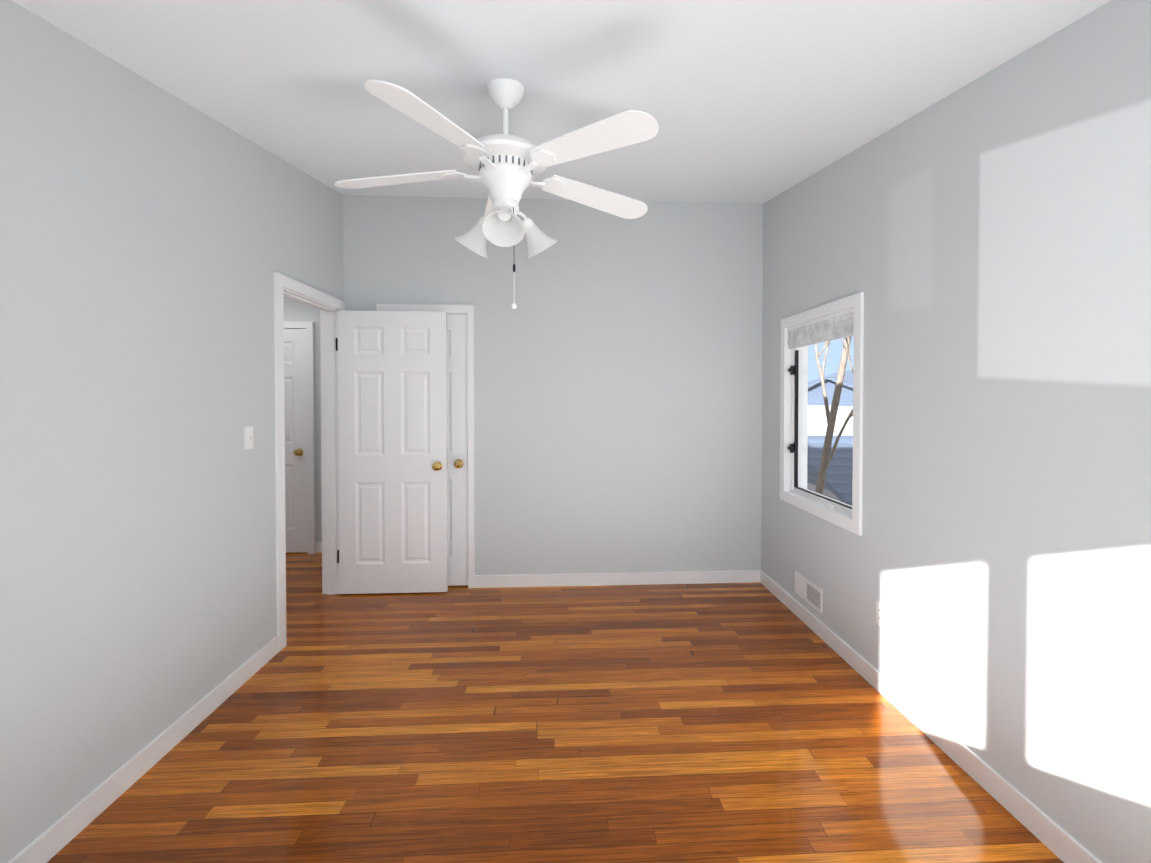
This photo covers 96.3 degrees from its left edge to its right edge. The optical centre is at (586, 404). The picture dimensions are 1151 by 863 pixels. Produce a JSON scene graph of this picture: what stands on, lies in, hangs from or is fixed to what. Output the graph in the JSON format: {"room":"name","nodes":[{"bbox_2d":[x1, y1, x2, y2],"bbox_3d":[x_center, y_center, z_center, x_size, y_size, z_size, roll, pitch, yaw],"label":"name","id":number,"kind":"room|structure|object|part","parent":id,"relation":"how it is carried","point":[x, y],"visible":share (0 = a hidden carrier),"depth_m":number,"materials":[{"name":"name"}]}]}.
{"room":"empty bedroom","nodes":[
{"label":"empty bedroom","id":0,"kind":"room"},
{"bbox_2d":[0,0,343,862],"bbox_3d":[-1.747,-0.229,1.936,0.120,3.250,5.620,0,1,-3],"label":"wall","id":1,"kind":"structure","parent":0,"point":[152,238],"depth_m":1.87,"materials":[{"name":"paint"}]},
{"bbox_2d":[8,635,279,862],"bbox_3d":[-1.634,1.364,1.083,0.013,0.090,3.618,0,1,-3],"label":"baseboard","id":2,"kind":"structure","parent":1,"relation":"attached to","point":[50,842],"depth_m":1.90,"materials":[{"name":"paint"}]},
{"bbox_2d":[244,426,252,449],"bbox_3d":[-1.713,0.168,2.620,0.019,0.114,0.070,0,1,-3],"label":"light switch","id":3,"kind":"object","parent":1,"relation":"attached to","point":[248,437],"visible":1,"depth_m":2.61,"materials":[{"name":"white plastic"}]},
{"bbox_2d":[274,272,345,650],"bbox_3d":[-1.820,0.316,3.330,0.152,2.120,0.926,0,1,-3],"label":"door frame","id":4,"kind":"structure","parent":1,"relation":"attached to","point":[327,306],"depth_m":3.69,"materials":[{"name":"paint"}]},
{"bbox_2d":[336,310,447,593],"bbox_3d":[-1.402,0.343,3.719,0.774,2.030,0.175,0,1,-3],"label":"entry door","id":5,"kind":"structure","parent":1,"relation":"in","point":[392,452],"depth_m":3.70,"materials":[{"name":"paint"}]},
{"bbox_3d":[-1.075,0.443,3.685,0.068,0.068,0.070,0,1,-3],"label":"knob","id":6,"kind":"part","parent":5,"relation":"part of","materials":[{"name":"gold metal"}]},
{"bbox_2d":[284,297,321,552],"bbox_3d":[-2.868,-0.270,4.750,2.061,3.250,0.120,0,1,-3],"label":"wall","id":7,"kind":"structure","parent":0,"point":[295,310],"depth_m":4.71,"materials":[{"name":"paint"}]},
{"bbox_2d":[284,329,307,552],"bbox_3d":[-2.922,0.330,4.640,0.760,2.030,0.105,0,1,-3],"label":"hall door","id":8,"kind":"structure","parent":7,"relation":"in","point":[295,437],"depth_m":4.67,"materials":[{"name":"paint"}]},
{"bbox_3d":[-2.603,0.429,4.641,0.068,0.068,0.070,0,1,-3],"label":"knob","id":9,"kind":"part","parent":8,"relation":"part of","materials":[{"name":"gold metal"}]},
{"bbox_2d":[284,321,316,553],"bbox_3d":[-2.923,0.301,4.673,0.882,2.110,0.045,0,1,-3],"label":"door frame","id":10,"kind":"structure","parent":7,"relation":"attached to","point":[309,326],"depth_m":4.68,"materials":[{"name":"paint"}]},
{"bbox_2d":[316,542,321,552],"bbox_3d":[-2.240,1.310,4.740,0.490,0.090,0.013,0,1,-3],"label":"baseboard","id":11,"kind":"structure","parent":7,"relation":"attached to","point":[318,547],"depth_m":4.71,"materials":[{"name":"paint"}]},
{"bbox_2d":[343,195,762,574],"bbox_3d":[-0.148,-0.258,3.934,3.285,3.250,0.120,0,1,-3],"label":"wall","id":12,"kind":"structure","parent":0,"point":[617,394],"depth_m":3.89,"materials":[{"name":"paint"}]},
{"bbox_2d":[377,304,474,587],"bbox_3d":[-1.194,0.313,3.879,0.704,2.109,0.136,0,1,-3],"label":"door frame","id":13,"kind":"structure","parent":12,"relation":"attached to","point":[468,310],"depth_m":3.82,"materials":[{"name":"paint"}]},
{"bbox_2d":[447,314,467,585],"bbox_3d":[-1.191,0.341,3.822,0.598,2.030,0.105,0,1,-3],"label":"closet door","id":14,"kind":"structure","parent":12,"relation":"in","point":[457,442],"depth_m":3.85,"materials":[{"name":"paint"}]},
{"bbox_3d":[-0.954,0.442,3.819,0.068,0.068,0.070,0,1,-3],"label":"knob","id":15,"kind":"part","parent":14,"relation":"part of","materials":[{"name":"gold metal"}]},
{"bbox_2d":[474,570,759,587],"bbox_3d":[0.244,1.322,3.912,2.178,0.090,0.013,0,1,-3],"label":"baseboard","id":16,"kind":"structure","parent":12,"relation":"attached to","point":[743,576],"depth_m":3.90,"materials":[{"name":"paint"}]},
{"bbox_2d":[47,552,1063,862],"bbox_3d":[-1.052,1.444,2.058,5.400,0.100,5.900,0,1,-3],"label":"floor","id":17,"kind":"structure","parent":0,"point":[755,722],"depth_m":2.08,"materials":[{"name":"brown wood"}]},
{"bbox_2d":[12,0,1110,203],"bbox_3d":[-0.099,-1.234,1.589,3.535,0.834,4.941,0,1,-3],"label":"ceiling","id":18,"kind":"structure","parent":0,"point":[753,101],"depth_m":1.88,"materials":[{"name":"paint"}]},
{"bbox_2d":[334,78,658,308],"bbox_3d":[-0.355,-0.813,2.043,1.295,0.885,1.308,0,1,-3],"label":"fan","id":19,"kind":"object","parent":18,"relation":"hanging from","point":[506,166],"visible":1,"depth_m":1.92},
{"bbox_3d":[-0.309,-0.586,1.986,0.077,0.432,0.020,0,1,-3],"label":"pull cord","id":20,"kind":"part","parent":19,"relation":"part of","materials":[{"name":"white plastic"}]},
{"bbox_2d":[761,0,1150,862],"bbox_3d":[1.541,-0.226,1.690,0.150,3.250,4.781,0,1,-3],"label":"wall","id":21,"kind":"structure","parent":0,"point":[983,242],"depth_m":1.78,"materials":[{"name":"paint"}]},
{"bbox_2d":[795,571,822,613],"bbox_3d":[1.383,1.166,3.221,0.006,0.142,0.345,0,1,-3],"label":"air vent","id":22,"kind":"object","parent":21,"relation":"in","point":[801,585],"depth_m":3.21,"materials":[{"name":"metal"}]},
{"bbox_2d":[780,292,863,535],"bbox_3d":[1.457,0.041,3.121,0.166,1.249,0.954,0,1,-3],"label":"window","id":23,"kind":"structure","parent":21,"relation":"in","point":[835,328],"depth_m":3.22,"materials":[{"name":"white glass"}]},
{"bbox_3d":[1.420,0.102,3.134,0.060,0.931,0.762,0,1,-3],"label":"window hardware","id":24,"kind":"part","parent":23,"relation":"part of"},
{"bbox_3d":[1.408,-0.510,3.111,0.032,0.022,0.826,0,1,-3],"label":"window shade rail","id":25,"kind":"part","parent":23,"relation":"part of","materials":[{"name":"white fabric"}]},
{"bbox_3d":[1.448,0.040,3.121,0.055,1.123,0.830,0,1,-3],"label":"window sash","id":26,"kind":"part","parent":23,"relation":"part of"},
{"bbox_2d":[788,312,853,348],"bbox_3d":[1.407,-0.439,3.112,0.026,0.125,0.822,0,1,-3],"label":"window shade","id":27,"kind":"object","parent":23,"relation":"attached to","point":[842,326],"depth_m":3.05,"materials":[{"name":"fabric"}]},
{"bbox_2d":[820,498,833,508],"bbox_3d":[1.407,0.579,3.022,0.033,0.049,0.091,0,1,-3],"label":"window crank","id":28,"kind":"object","parent":23,"relation":"attached to","point":[828,505],"depth_m":3.01,"materials":[{"name":"white plastic"}]},
{"bbox_2d":[876,600,885,629],"bbox_3d":[1.421,1.016,2.491,0.007,0.114,0.070,0,1,-3],"label":"electrical outlet plate","id":29,"kind":"object","parent":21,"relation":"attached to","point":[881,614],"visible":1,"depth_m":2.48,"materials":[{"name":"white plastic"}]},
{"bbox_2d":[760,570,1101,862],"bbox_3d":[1.460,1.354,1.709,0.013,0.090,4.541,0,1,-3],"label":"baseboard","id":30,"kind":"structure","parent":21,"relation":"attached to","point":[1054,837],"depth_m":2.01,"materials":[{"name":"paint"}]},
{"label":"outside","id":31,"kind":"structure","parent":0,"visible":0},
{"bbox_3d":[26.446,4.096,29.342,64.000,0.200,64.000,0,1,-3],"label":"ground","id":32,"kind":"structure","parent":31,"visible":0},
{"bbox_2d":[807,435,852,505],"bbox_3d":[6.618,2.485,12.294,4.000,3.520,5.500,0,1,-3],"label":"garage","id":33,"kind":"structure","parent":32,"relation":"on","point":[841,472],"depth_m":10.90,"materials":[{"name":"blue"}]},
{"bbox_2d":[808,376,852,434],"bbox_3d":[16.671,1.352,24.778,10.600,5.420,12.600,0,1,-3],"label":"house","id":34,"kind":"structure","parent":32,"relation":"on","point":[843,404],"depth_m":24.76,"materials":[{"name":"white"}]},
{"bbox_2d":[808,370,852,384],"bbox_3d":[26.492,0.173,47.314,10.600,7.120,12.600,0,1,-3],"label":"house","id":35,"kind":"structure","parent":32,"relation":"on","point":[849,373],"depth_m":51.81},
{"bbox_2d":[815,336,852,494],"bbox_3d":[4.400,-0.447,8.194,2.144,9.556,3.932,0,1,-3],"label":"tree","id":36,"kind":"object","parent":32,"relation":"on","point":[826,455],"depth_m":8.46,"materials":[{"name":"brown plant"}]}
]}

